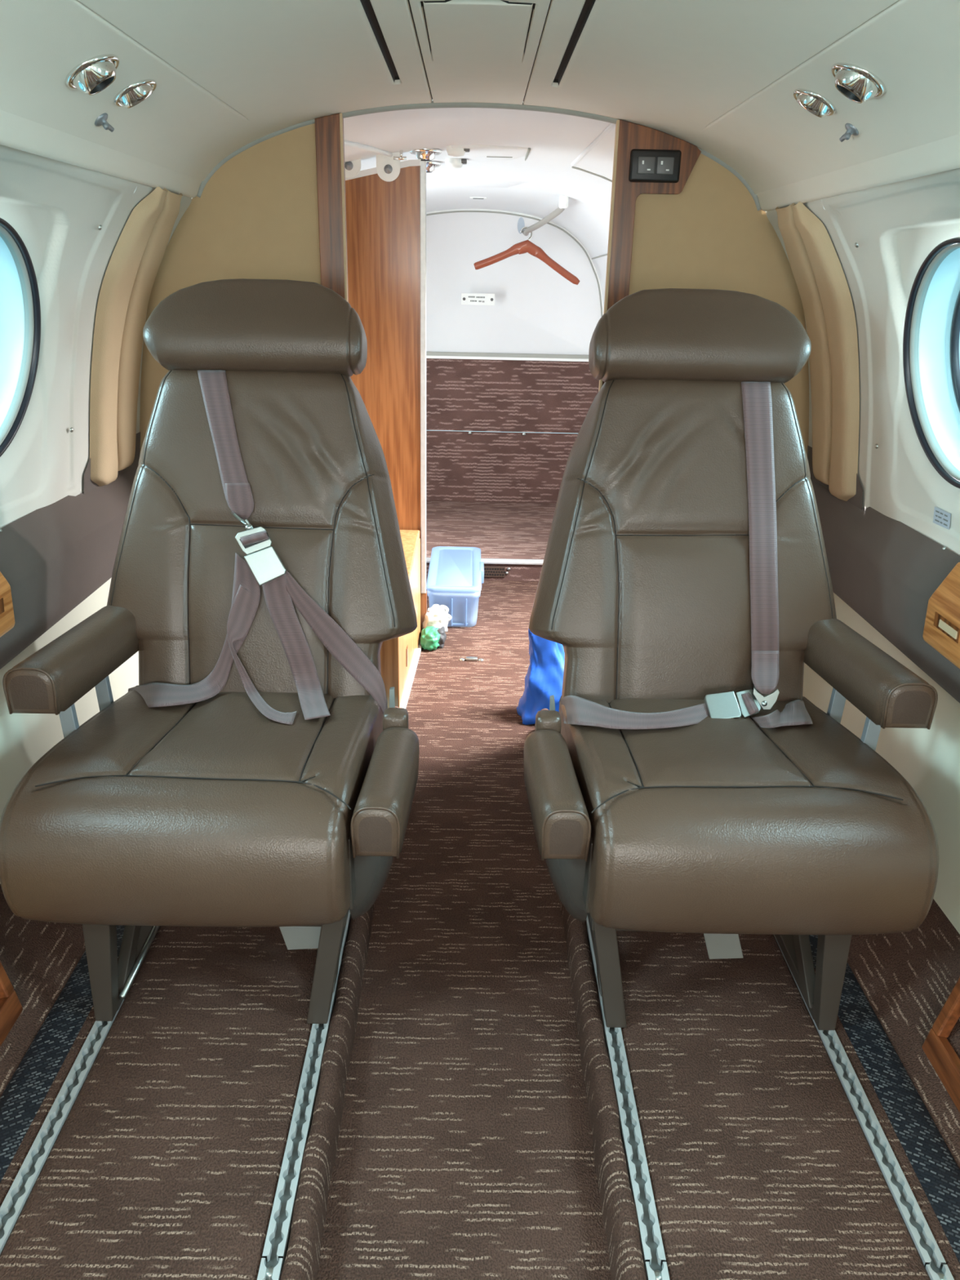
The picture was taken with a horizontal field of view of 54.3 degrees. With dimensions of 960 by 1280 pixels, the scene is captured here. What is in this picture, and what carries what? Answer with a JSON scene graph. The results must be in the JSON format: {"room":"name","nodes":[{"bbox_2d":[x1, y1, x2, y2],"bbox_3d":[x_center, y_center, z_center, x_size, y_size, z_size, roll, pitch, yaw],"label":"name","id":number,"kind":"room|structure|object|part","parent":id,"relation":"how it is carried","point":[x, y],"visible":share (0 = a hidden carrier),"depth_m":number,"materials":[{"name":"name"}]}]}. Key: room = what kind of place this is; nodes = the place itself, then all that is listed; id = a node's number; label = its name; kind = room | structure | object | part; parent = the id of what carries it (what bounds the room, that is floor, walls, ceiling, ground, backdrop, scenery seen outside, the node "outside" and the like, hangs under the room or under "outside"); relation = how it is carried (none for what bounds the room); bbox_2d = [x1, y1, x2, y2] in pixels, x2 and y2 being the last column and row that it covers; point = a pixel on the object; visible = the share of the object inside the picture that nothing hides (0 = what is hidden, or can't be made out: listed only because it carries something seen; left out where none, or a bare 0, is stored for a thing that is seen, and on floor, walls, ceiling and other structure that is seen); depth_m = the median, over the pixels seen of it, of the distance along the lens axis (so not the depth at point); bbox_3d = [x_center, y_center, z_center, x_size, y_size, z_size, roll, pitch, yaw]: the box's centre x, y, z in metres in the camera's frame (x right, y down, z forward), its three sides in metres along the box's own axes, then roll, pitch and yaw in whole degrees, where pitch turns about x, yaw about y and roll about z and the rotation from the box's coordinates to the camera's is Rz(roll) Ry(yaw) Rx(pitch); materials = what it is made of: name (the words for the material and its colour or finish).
{"room":"aircraft cabin","nodes":[
{"label":"aircraft cabin","id":0,"kind":"room"},
{"bbox_2d":[0,144,191,1097],"bbox_3d":[-0.746,0.304,0.435,0.224,1.284,4.000,1,21,-1],"label":"wall","id":1,"kind":"structure","parent":0,"point":[60,531],"depth_m":1.71,"materials":[{"name":"white plastic"},{"name":"brown suede"}]},
{"bbox_2d":[0,571,14,637],"bbox_3d":[-0.810,0.020,1.290,0.056,0.145,0.600,1,21,-1],"label":"box","id":2,"kind":"object","parent":1,"relation":"on","point":[6,611],"visible":1,"depth_m":1.55,"materials":[{"name":"brown wood"}]},
{"bbox_2d":[0,960,22,1046],"bbox_3d":[-0.746,0.596,1.034,0.081,0.273,0.805,1,21,-1],"label":"magazine rack","id":3,"kind":"object","parent":1,"relation":"attached to","point":[11,1007],"visible":1,"depth_m":1.42,"materials":[{"name":"brown wood"}]},
{"bbox_3d":[-0.748,0.448,1.398,0.066,0.207,0.020,1,21,-1],"label":"post","id":4,"kind":"part","parent":3,"relation":"part of","materials":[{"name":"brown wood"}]},
{"bbox_3d":[-0.721,0.704,1.076,0.025,0.043,0.805,1,21,-1],"label":"rail","id":5,"kind":"part","parent":3,"relation":"part of","materials":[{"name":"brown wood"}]},
{"bbox_2d":[0,217,40,457],"bbox_3d":[-0.830,-0.468,1.503,0.158,0.399,0.408,1,21,-1],"label":"window","id":6,"kind":"structure","parent":1,"relation":"in","point":[20,300],"depth_m":1.67,"materials":[{"name":"clear glass"}]},
{"bbox_3d":[-0.796,0.603,0.549,0.050,0.315,3.996,1,21,-1],"label":"panel","id":7,"kind":"part","parent":1,"relation":"part of","materials":[{"name":"white plastic"}]},
{"bbox_3d":[-0.739,-0.002,0.317,0.224,0.628,4.000,1,21,-1],"label":"window panel","id":8,"kind":"part","parent":1,"relation":"part of","materials":[{"name":"white plastic"}]},
{"bbox_2d":[89,186,182,486],"bbox_3d":[-0.727,-0.638,2.009,0.202,0.599,0.255,1,21,-1],"label":"curtain","id":9,"kind":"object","parent":1,"relation":"attached to","point":[138,254],"depth_m":1.95,"materials":[{"name":"fabric"}]},
{"bbox_2d":[139,112,808,456],"bbox_3d":[-0.012,-0.453,2.310,1.670,1.474,0.062,1,21,-1],"label":"wall","id":10,"kind":"structure","parent":0,"point":[276,209],"depth_m":2.11,"materials":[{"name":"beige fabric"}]},
{"bbox_3d":[-0.607,-0.460,2.304,0.480,1.466,0.035,1,21,-1],"label":"tan panel","id":11,"kind":"part","parent":10,"relation":"part of","materials":[{"name":"fabric"}]},
{"bbox_3d":[-0.344,-0.458,2.307,0.055,1.473,0.060,1,21,-1],"label":"door post","id":12,"kind":"part","parent":10,"relation":"part of","materials":[{"name":"brown wood"}]},
{"bbox_2d":[196,100,760,210],"bbox_3d":[0.002,-1.069,2.057,1.269,0.205,0.015,1,21,-1],"label":"trim","id":13,"kind":"structure","parent":10,"relation":"attached to","point":[428,105],"depth_m":2.02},
{"bbox_3d":[0.377,-0.444,2.311,0.184,1.474,0.050,1,21,-1],"label":"door post","id":14,"kind":"part","parent":10,"relation":"part of","materials":[{"name":"brown wood"}]},
{"bbox_2d":[628,149,681,182],"bbox_3d":[0.383,-1.036,2.045,0.110,0.064,0.022,1,21,-1],"label":"switch panel","id":15,"kind":"object","parent":10,"relation":"attached to","point":[654,166],"visible":1,"depth_m":2.04,"materials":[{"name":"black plastic"}]},
{"bbox_3d":[0.575,-0.440,2.318,0.495,1.470,0.035,1,21,-1],"label":"tan panel","id":16,"kind":"part","parent":10,"relation":"part of","materials":[{"name":"fabric"}]},
{"bbox_2d":[343,107,615,309],"bbox_3d":[-0.018,-0.905,3.438,1.652,1.506,2.395,1,21,-1],"label":"ceiling","id":17,"kind":"structure","parent":0,"point":[571,156],"depth_m":2.63,"materials":[{"name":"white plastic"}]},
{"bbox_2d":[344,151,426,637],"bbox_3d":[-0.350,-0.697,2.909,0.369,1.479,0.050,1,21,-1],"label":"door","id":18,"kind":"structure","parent":17,"relation":"attached to","point":[386,202],"depth_m":2.80,"materials":[{"name":"brown wood"}]},
{"bbox_3d":[-0.345,-1.327,2.674,0.352,0.089,0.030,1,21,-1],"label":"rail","id":19,"kind":"part","parent":18,"relation":"part of","materials":[{"name":"white metal"}]},
{"bbox_2d":[393,150,406,159],"bbox_3d":[-0.224,-1.356,2.616,0.036,0.024,0.009,1,21,-1],"label":"coat hook","id":20,"kind":"object","parent":17,"relation":"attached to","point":[395,157],"visible":1,"depth_m":2.62,"materials":[{"name":"silver metal"}]},
{"bbox_2d":[408,148,441,160],"bbox_3d":[-0.155,-1.379,2.661,0.094,0.026,0.094,1,21,-1],"label":"ceiling light","id":21,"kind":"object","parent":17,"relation":"in","point":[424,154],"visible":0.98,"depth_m":2.64,"materials":[{"name":"silver metal"}]},
{"bbox_2d":[426,160,441,172],"bbox_3d":[-0.166,-1.459,2.887,0.094,0.026,0.094,1,21,-1],"label":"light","id":22,"kind":"object","parent":17,"relation":"in","point":[430,166],"visible":0.5,"depth_m":2.87,"materials":[{"name":"silver metal"}]},
{"bbox_2d":[445,157,466,168],"bbox_3d":[-0.072,-1.441,2.830,0.065,0.028,0.054,1,21,-1],"label":"recessed light","id":23,"kind":"object","parent":17,"relation":"in","point":[451,162],"visible":1,"depth_m":2.81,"materials":[{"name":"white plastic"}]},
{"bbox_2d":[461,159,466,164],"bbox_3d":[-0.049,-1.446,2.828,0.018,0.012,0.032,1,21,-1],"label":"switch","id":24,"kind":"object","parent":23,"relation":"attached to","point":[463,161],"depth_m":2.81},
{"bbox_2d":[446,145,470,156],"bbox_3d":[-0.061,-1.360,2.604,0.065,0.028,0.054,1,21,-1],"label":"recessed light","id":25,"kind":"object","parent":17,"relation":"in","point":[455,152],"visible":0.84,"depth_m":2.59,"materials":[{"name":"white plastic"}]},
{"bbox_2d":[470,196,486,199],"bbox_3d":[-0.007,-1.821,3.852,0.068,0.008,0.056,1,21,-1],"label":"placard","id":26,"kind":"object","parent":17,"relation":"attached to","point":[471,197],"visible":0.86,"depth_m":3.83},
{"bbox_2d":[451,144,530,162],"bbox_3d":[0.030,-1.428,2.739,0.221,0.027,0.360,1,21,-1],"label":"panel","id":27,"kind":"object","parent":17,"relation":"attached to","point":[477,153],"visible":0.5,"depth_m":2.66,"materials":[{"name":"white plastic"}]},
{"bbox_2d":[517,195,568,235],"bbox_3d":[0.253,-1.717,3.804,0.048,0.111,0.824,-2,21,-9],"label":"rod","id":28,"kind":"object","parent":17,"relation":"hanging from","point":[563,199],"visible":1,"depth_m":3.71,"materials":[{"name":"white plastic"}]},
{"bbox_2d":[473,226,579,284],"bbox_3d":[0.213,-1.724,4.193,0.482,0.239,0.032,1,21,-1],"label":"hanger","id":29,"kind":"object","parent":28,"relation":"hanging from","point":[526,246],"visible":0.91,"depth_m":4.18,"materials":[{"name":"brown wood"}]},
{"bbox_3d":[0.250,-1.709,3.811,0.039,0.090,0.791,-2,21,-8],"label":"rod","id":30,"kind":"part","parent":28,"relation":"part of","materials":[{"name":"white plastic"}]},
{"bbox_2d":[0,501,959,1279],"bbox_3d":[-0.022,0.487,1.813,1.700,0.087,6.430,1,21,-1],"label":"floor","id":31,"kind":"structure","parent":0,"point":[465,1125],"depth_m":1.37,"materials":[{"name":"brown carpet"}]},
{"bbox_2d":[0,926,159,1255],"bbox_3d":[-0.587,0.661,1.304,0.025,0.012,2.560,1,21,-1],"label":"track","id":32,"kind":"object","parent":31,"relation":"attached to","point":[18,1194],"visible":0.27,"depth_m":1.27,"materials":[{"name":"metal"}]},
{"bbox_2d":[257,909,351,1279],"bbox_3d":[-0.249,0.667,1.308,0.025,0.012,2.560,1,21,-1],"label":"track","id":33,"kind":"object","parent":31,"relation":"attached to","point":[271,1265],"visible":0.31,"depth_m":1.25,"materials":[{"name":"metal"}]},
{"bbox_2d":[0,278,419,1023],"bbox_3d":[-0.409,-0.023,1.565,0.625,1.083,0.738,1,21,-1],"label":"seat","id":34,"kind":"object","parent":33,"relation":"on","point":[258,770],"visible":1,"depth_m":1.62,"materials":[{"name":"brown leather"}]},
{"bbox_3d":[-0.667,0.023,1.569,0.080,0.084,0.332,3,21,5],"label":"armrest","id":35,"kind":"part","parent":34,"relation":"part of","materials":[{"name":"brown leather"}]},
{"bbox_3d":[-0.575,0.492,1.435,0.047,0.209,0.030,1,21,-1],"label":"leg","id":36,"kind":"part","parent":34,"relation":"part of","materials":[{"name":"paint"}]},
{"bbox_3d":[-0.564,0.480,1.679,0.010,0.010,0.450,1,21,-1],"label":"locking rod","id":37,"kind":"part","parent":34,"relation":"part of","materials":[{"name":"metal"}]},
{"bbox_2d":[0,684,382,927],"bbox_3d":[-0.433,0.243,1.548,0.508,0.227,0.512,1,21,-1],"label":"seat cushion","id":38,"kind":"object","parent":34,"relation":"on","point":[237,806],"depth_m":1.34,"materials":[{"name":"brown leather"}]},
{"bbox_3d":[-0.410,-0.158,1.734,0.587,0.664,0.324,1,21,-1],"label":"backrest","id":39,"kind":"part","parent":34,"relation":"part of","materials":[{"name":"brown leather"}]},
{"bbox_3d":[-0.236,0.497,1.442,0.066,0.209,0.035,1,21,-1],"label":"leg","id":40,"kind":"part","parent":34,"relation":"part of","materials":[{"name":"paint"}]},
{"bbox_3d":[-0.199,0.272,1.590,0.014,0.125,0.430,1,21,-1],"label":"frame","id":41,"kind":"part","parent":34,"relation":"part of","materials":[{"name":"paint"}]},
{"bbox_3d":[-0.143,0.230,1.459,0.072,0.092,0.258,2,21,2],"label":"armrest","id":42,"kind":"part","parent":34,"relation":"part of","materials":[{"name":"brown leather"}]},
{"bbox_3d":[-0.158,0.107,1.685,0.010,0.041,0.024,1,21,-1],"label":"recline lever","id":43,"kind":"part","parent":34,"relation":"part of","materials":[{"name":"silver metal"}]},
{"bbox_2d":[380,529,422,708],"bbox_3d":[-0.385,-0.070,2.809,0.400,0.385,0.608,1,21,-1],"label":"base cabinet","id":44,"kind":"object","parent":31,"relation":"on","point":[400,655],"visible":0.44,"depth_m":2.72,"materials":[{"name":"brown wood"}]},
{"bbox_3d":[-0.387,-0.238,2.744,0.388,0.025,0.608,1,21,-1],"label":"lid","id":45,"kind":"part","parent":44,"relation":"part of","materials":[{"name":"brown wood"}]},
{"bbox_2d":[420,604,451,650],"bbox_3d":[-0.146,-0.042,3.133,0.102,0.123,0.190,1,21,-1],"label":"bag","id":46,"kind":"object","parent":31,"relation":"on","point":[436,620],"visible":1,"depth_m":3.12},
{"bbox_3d":[-0.128,-0.088,3.173,0.066,0.065,0.020,5,21,9],"label":"handle","id":47,"kind":"part","parent":46,"relation":"part of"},
{"bbox_2d":[426,546,484,626],"bbox_3d":[-0.088,-0.208,3.504,0.203,0.149,0.543,1,21,-1],"label":"storage box","id":48,"kind":"object","parent":31,"relation":"on","point":[455,575],"visible":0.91,"depth_m":3.30,"materials":[{"name":"blue plastic"}]},
{"bbox_2d":[426,590,480,626],"bbox_3d":[-0.094,-0.200,3.507,0.187,0.132,0.537,1,21,-1],"label":"tub","id":49,"kind":"object","parent":48,"relation":"attached to","point":[463,605],"depth_m":3.26,"materials":[{"name":"blue plastic"}]},
{"bbox_3d":[-0.092,-0.270,3.480,0.193,0.013,0.543,1,21,-1],"label":"lid","id":50,"kind":"part","parent":48,"relation":"part of","materials":[{"name":"blue plastic"}]},
{"bbox_2d":[459,656,484,661],"bbox_3d":[-0.027,0.061,3.012,0.078,0.010,0.018,1,21,-1],"label":"floor fitting","id":51,"kind":"object","parent":31,"relation":"on","point":[468,658],"visible":1,"depth_m":3.00,"materials":[{"name":"metal"}]},
{"bbox_2d":[484,566,510,577],"bbox_3d":[0.063,-0.277,3.797,0.122,0.044,0.007,1,21,-1],"label":"floor vent","id":52,"kind":"object","parent":31,"relation":"in","point":[489,571],"visible":0.87,"depth_m":3.79,"materials":[{"name":"metal"}]},
{"bbox_2d":[516,628,564,724],"bbox_3d":[0.185,0.101,2.607,0.159,0.243,0.145,1,21,-1],"label":"bag","id":53,"kind":"object","parent":31,"relation":"on","point":[544,678],"visible":0.66,"depth_m":2.60,"materials":[{"name":"plastic"}]},
{"bbox_2d":[586,915,670,1279],"bbox_3d":[0.209,0.675,1.314,0.025,0.012,2.560,1,21,-1],"label":"track","id":54,"kind":"object","parent":31,"relation":"attached to","point":[651,1239],"visible":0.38,"depth_m":1.26,"materials":[{"name":"metal"}]},
{"bbox_2d":[524,288,938,1030],"bbox_3d":[0.388,-0.009,1.575,0.625,1.083,0.738,1,21,-1],"label":"seat","id":55,"kind":"object","parent":54,"relation":"on","point":[683,779],"visible":1,"depth_m":1.63,"materials":[{"name":"brown leather"}]},
{"bbox_3d":[0.132,0.119,1.689,0.011,0.035,0.022,1,21,-1],"label":"recline lever","id":56,"kind":"part","parent":55,"relation":"part of","materials":[{"name":"silver metal"}]},
{"bbox_3d":[0.116,0.235,1.462,0.072,0.092,0.258,0,21,-4],"label":"armrest","id":57,"kind":"part","parent":55,"relation":"part of","materials":[{"name":"brown leather"}]},
{"bbox_3d":[0.167,0.279,1.594,0.014,0.125,0.430,1,21,-1],"label":"frame","id":58,"kind":"part","parent":55,"relation":"part of","materials":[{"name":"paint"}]},
{"bbox_3d":[0.199,0.505,1.447,0.066,0.209,0.035,1,21,-1],"label":"leg","id":59,"kind":"part","parent":55,"relation":"part of","materials":[{"name":"paint"}]},
{"bbox_3d":[0.389,-0.144,1.744,0.587,0.664,0.324,1,21,-1],"label":"backrest","id":60,"kind":"part","parent":55,"relation":"part of","materials":[{"name":"brown leather"}]},
{"bbox_2d":[559,694,938,934],"bbox_3d":[0.403,0.258,1.558,0.508,0.227,0.512,1,21,-1],"label":"seat cushion","id":61,"kind":"object","parent":55,"relation":"on","point":[706,814],"depth_m":1.35,"materials":[{"name":"brown leather"}]},
{"bbox_3d":[0.538,0.512,1.449,0.047,0.209,0.030,1,21,-1],"label":"leg","id":62,"kind":"part","parent":55,"relation":"part of","materials":[{"name":"paint"}]},
{"bbox_3d":[0.644,0.047,1.585,0.080,0.084,0.332,-1,21,-6],"label":"armrest","id":63,"kind":"part","parent":55,"relation":"part of","materials":[{"name":"brown leather"}]},
{"bbox_2d":[773,934,954,1279],"bbox_3d":[0.547,0.681,1.318,0.025,0.012,2.560,1,21,-1],"label":"track","id":64,"kind":"object","parent":31,"relation":"attached to","point":[931,1257],"visible":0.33,"depth_m":1.26,"materials":[{"name":"metal"}]},
{"bbox_2d":[0,0,959,211],"bbox_3d":[0.012,-0.346,0.188,1.336,0.211,4.000,1,21,-1],"label":"ceiling","id":65,"kind":"structure","parent":0,"point":[720,77],"depth_m":1.41,"materials":[{"name":"white plastic"}]},
{"bbox_2d":[64,53,119,95],"bbox_3d":[-0.523,-0.764,1.262,0.072,0.051,0.080,1,21,-1],"label":"light","id":66,"kind":"object","parent":65,"relation":"in","point":[93,75],"visible":1,"depth_m":1.24,"materials":[{"name":"silver metal"}]},
{"bbox_2d":[94,112,114,132],"bbox_3d":[-0.578,-0.794,1.432,0.025,0.025,0.031,1,21,-1],"label":"coat hook","id":67,"kind":"object","parent":65,"relation":"attached to","point":[101,119],"visible":1,"depth_m":1.43,"materials":[{"name":"silver metal"}]},
{"bbox_3d":[-0.571,-0.787,1.435,0.011,0.011,0.031,1,21,-1],"label":"hook arm","id":68,"kind":"part","parent":67,"relation":"part of"},
{"bbox_2d":[112,79,156,108],"bbox_3d":[-0.522,-0.828,1.414,0.065,0.046,0.072,1,21,-1],"label":"light","id":69,"kind":"object","parent":65,"relation":"attached to","point":[131,95],"visible":1,"depth_m":1.40,"materials":[{"name":"silver metal"}]},
{"bbox_2d":[793,88,836,117],"bbox_3d":[0.511,-0.821,1.427,0.066,0.045,0.072,1,21,-1],"label":"light","id":70,"kind":"object","parent":65,"relation":"attached to","point":[810,100],"visible":0.98,"depth_m":1.41,"materials":[{"name":"silver metal"}]},
{"bbox_2d":[839,123,858,142],"bbox_3d":[0.573,-0.785,1.445,0.024,0.026,0.031,1,21,-1],"label":"coat hook","id":71,"kind":"object","parent":65,"relation":"attached to","point":[851,129],"visible":1,"depth_m":1.44,"materials":[{"name":"silver metal"}]},
{"bbox_3d":[0.566,-0.778,1.447,0.011,0.011,0.031,1,21,-1],"label":"hook arm","id":72,"kind":"part","parent":71,"relation":"part of"},
{"bbox_2d":[831,62,885,103],"bbox_3d":[0.512,-0.755,1.265,0.073,0.050,0.080,1,21,-1],"label":"light","id":73,"kind":"object","parent":65,"relation":"in","point":[860,85],"visible":0.99,"depth_m":1.25,"materials":[{"name":"silver metal"}]},
{"bbox_2d":[426,208,604,503],"bbox_3d":[-0.024,-1.359,4.589,1.320,1.378,0.120,1,21,-1],"label":"wall","id":74,"kind":"structure","parent":0,"point":[519,362],"depth_m":4.56,"materials":[{"name":"carpet"}]},
{"bbox_2d":[461,293,494,305],"bbox_3d":[-0.009,-1.623,4.455,0.160,0.052,0.010,1,21,-1],"label":"placard","id":75,"kind":"object","parent":74,"relation":"attached to","point":[473,299],"visible":1,"depth_m":4.45},
{"bbox_3d":[-0.023,-1.369,4.537,1.320,0.013,0.030,1,21,-1],"label":"wall rail","id":76,"kind":"part","parent":74,"relation":"part of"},
{"bbox_3d":[-0.023,-1.383,4.534,1.320,0.018,0.026,1,21,-1],"label":"wall rail","id":77,"kind":"part","parent":74,"relation":"part of","materials":[{"name":"white metal"}]},
{"bbox_2d":[765,168,959,1168],"bbox_3d":[0.740,0.330,0.454,0.224,1.284,4.000,1,21,-1],"label":"wall","id":78,"kind":"structure","parent":0,"point":[887,556],"depth_m":1.70,"materials":[{"name":"off-white plastic"},{"name":"brown suede"},{"name":"brown carpet"}]},
{"bbox_2d":[775,201,859,501],"bbox_3d":[0.716,-0.613,2.027,0.202,0.599,0.255,1,21,-1],"label":"curtain","id":79,"kind":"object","parent":78,"relation":"attached to","point":[819,275],"depth_m":1.97,"materials":[{"name":"fabric"}]},
{"bbox_3d":[0.747,0.025,0.335,0.224,0.628,4.000,1,21,-1],"label":"window panel","id":80,"kind":"part","parent":78,"relation":"part of","materials":[{"name":"white plastic"}]},
{"bbox_3d":[0.777,0.631,0.569,0.050,0.315,3.996,1,21,-1],"label":"panel","id":81,"kind":"part","parent":78,"relation":"part of","materials":[{"name":"white plastic"}]},
{"bbox_2d":[902,237,959,488],"bbox_3d":[0.826,-0.451,1.556,0.158,0.399,0.408,1,21,-1],"label":"window","id":82,"kind":"structure","parent":78,"relation":"in","point":[931,328],"depth_m":1.71,"materials":[{"name":"clear glass"}]},
{"bbox_2d":[921,977,959,1113],"bbox_3d":[0.716,0.632,1.026,0.081,0.273,0.750,1,21,-1],"label":"magazine rack","id":83,"kind":"object","parent":78,"relation":"attached to","point":[937,1048],"visible":1,"depth_m":1.38,"materials":[{"name":"brown wood"}]},
{"bbox_3d":[0.685,0.739,1.068,0.025,0.043,0.750,1,21,-1],"label":"rail","id":84,"kind":"part","parent":83,"relation":"part of","materials":[{"name":"brown wood"}]},
{"bbox_3d":[0.715,0.493,1.364,0.066,0.207,0.020,1,21,-1],"label":"post","id":85,"kind":"part","parent":83,"relation":"part of","materials":[{"name":"brown wood"}]},
{"bbox_2d":[922,562,959,669],"bbox_3d":[0.794,0.045,1.317,0.056,0.145,0.615,1,21,-1],"label":"box","id":86,"kind":"object","parent":78,"relation":"on","point":[941,631],"visible":1,"depth_m":1.55,"materials":[{"name":"brown wood"}]},
{"bbox_3d":[0.766,-0.018,1.531,0.003,0.013,0.060,1,21,-1],"label":"latch plate","id":87,"kind":"part","parent":86,"relation":"part of","materials":[{"name":"metal"}]},
{"bbox_2d":[933,506,951,529],"bbox_3d":[0.829,-0.218,1.679,0.003,0.030,0.060,1,21,-2],"label":"sticker","id":88,"kind":"object","parent":78,"relation":"attached to","point":[941,517],"visible":1,"depth_m":1.68,"materials":[{"name":"white paper"}]}
]}

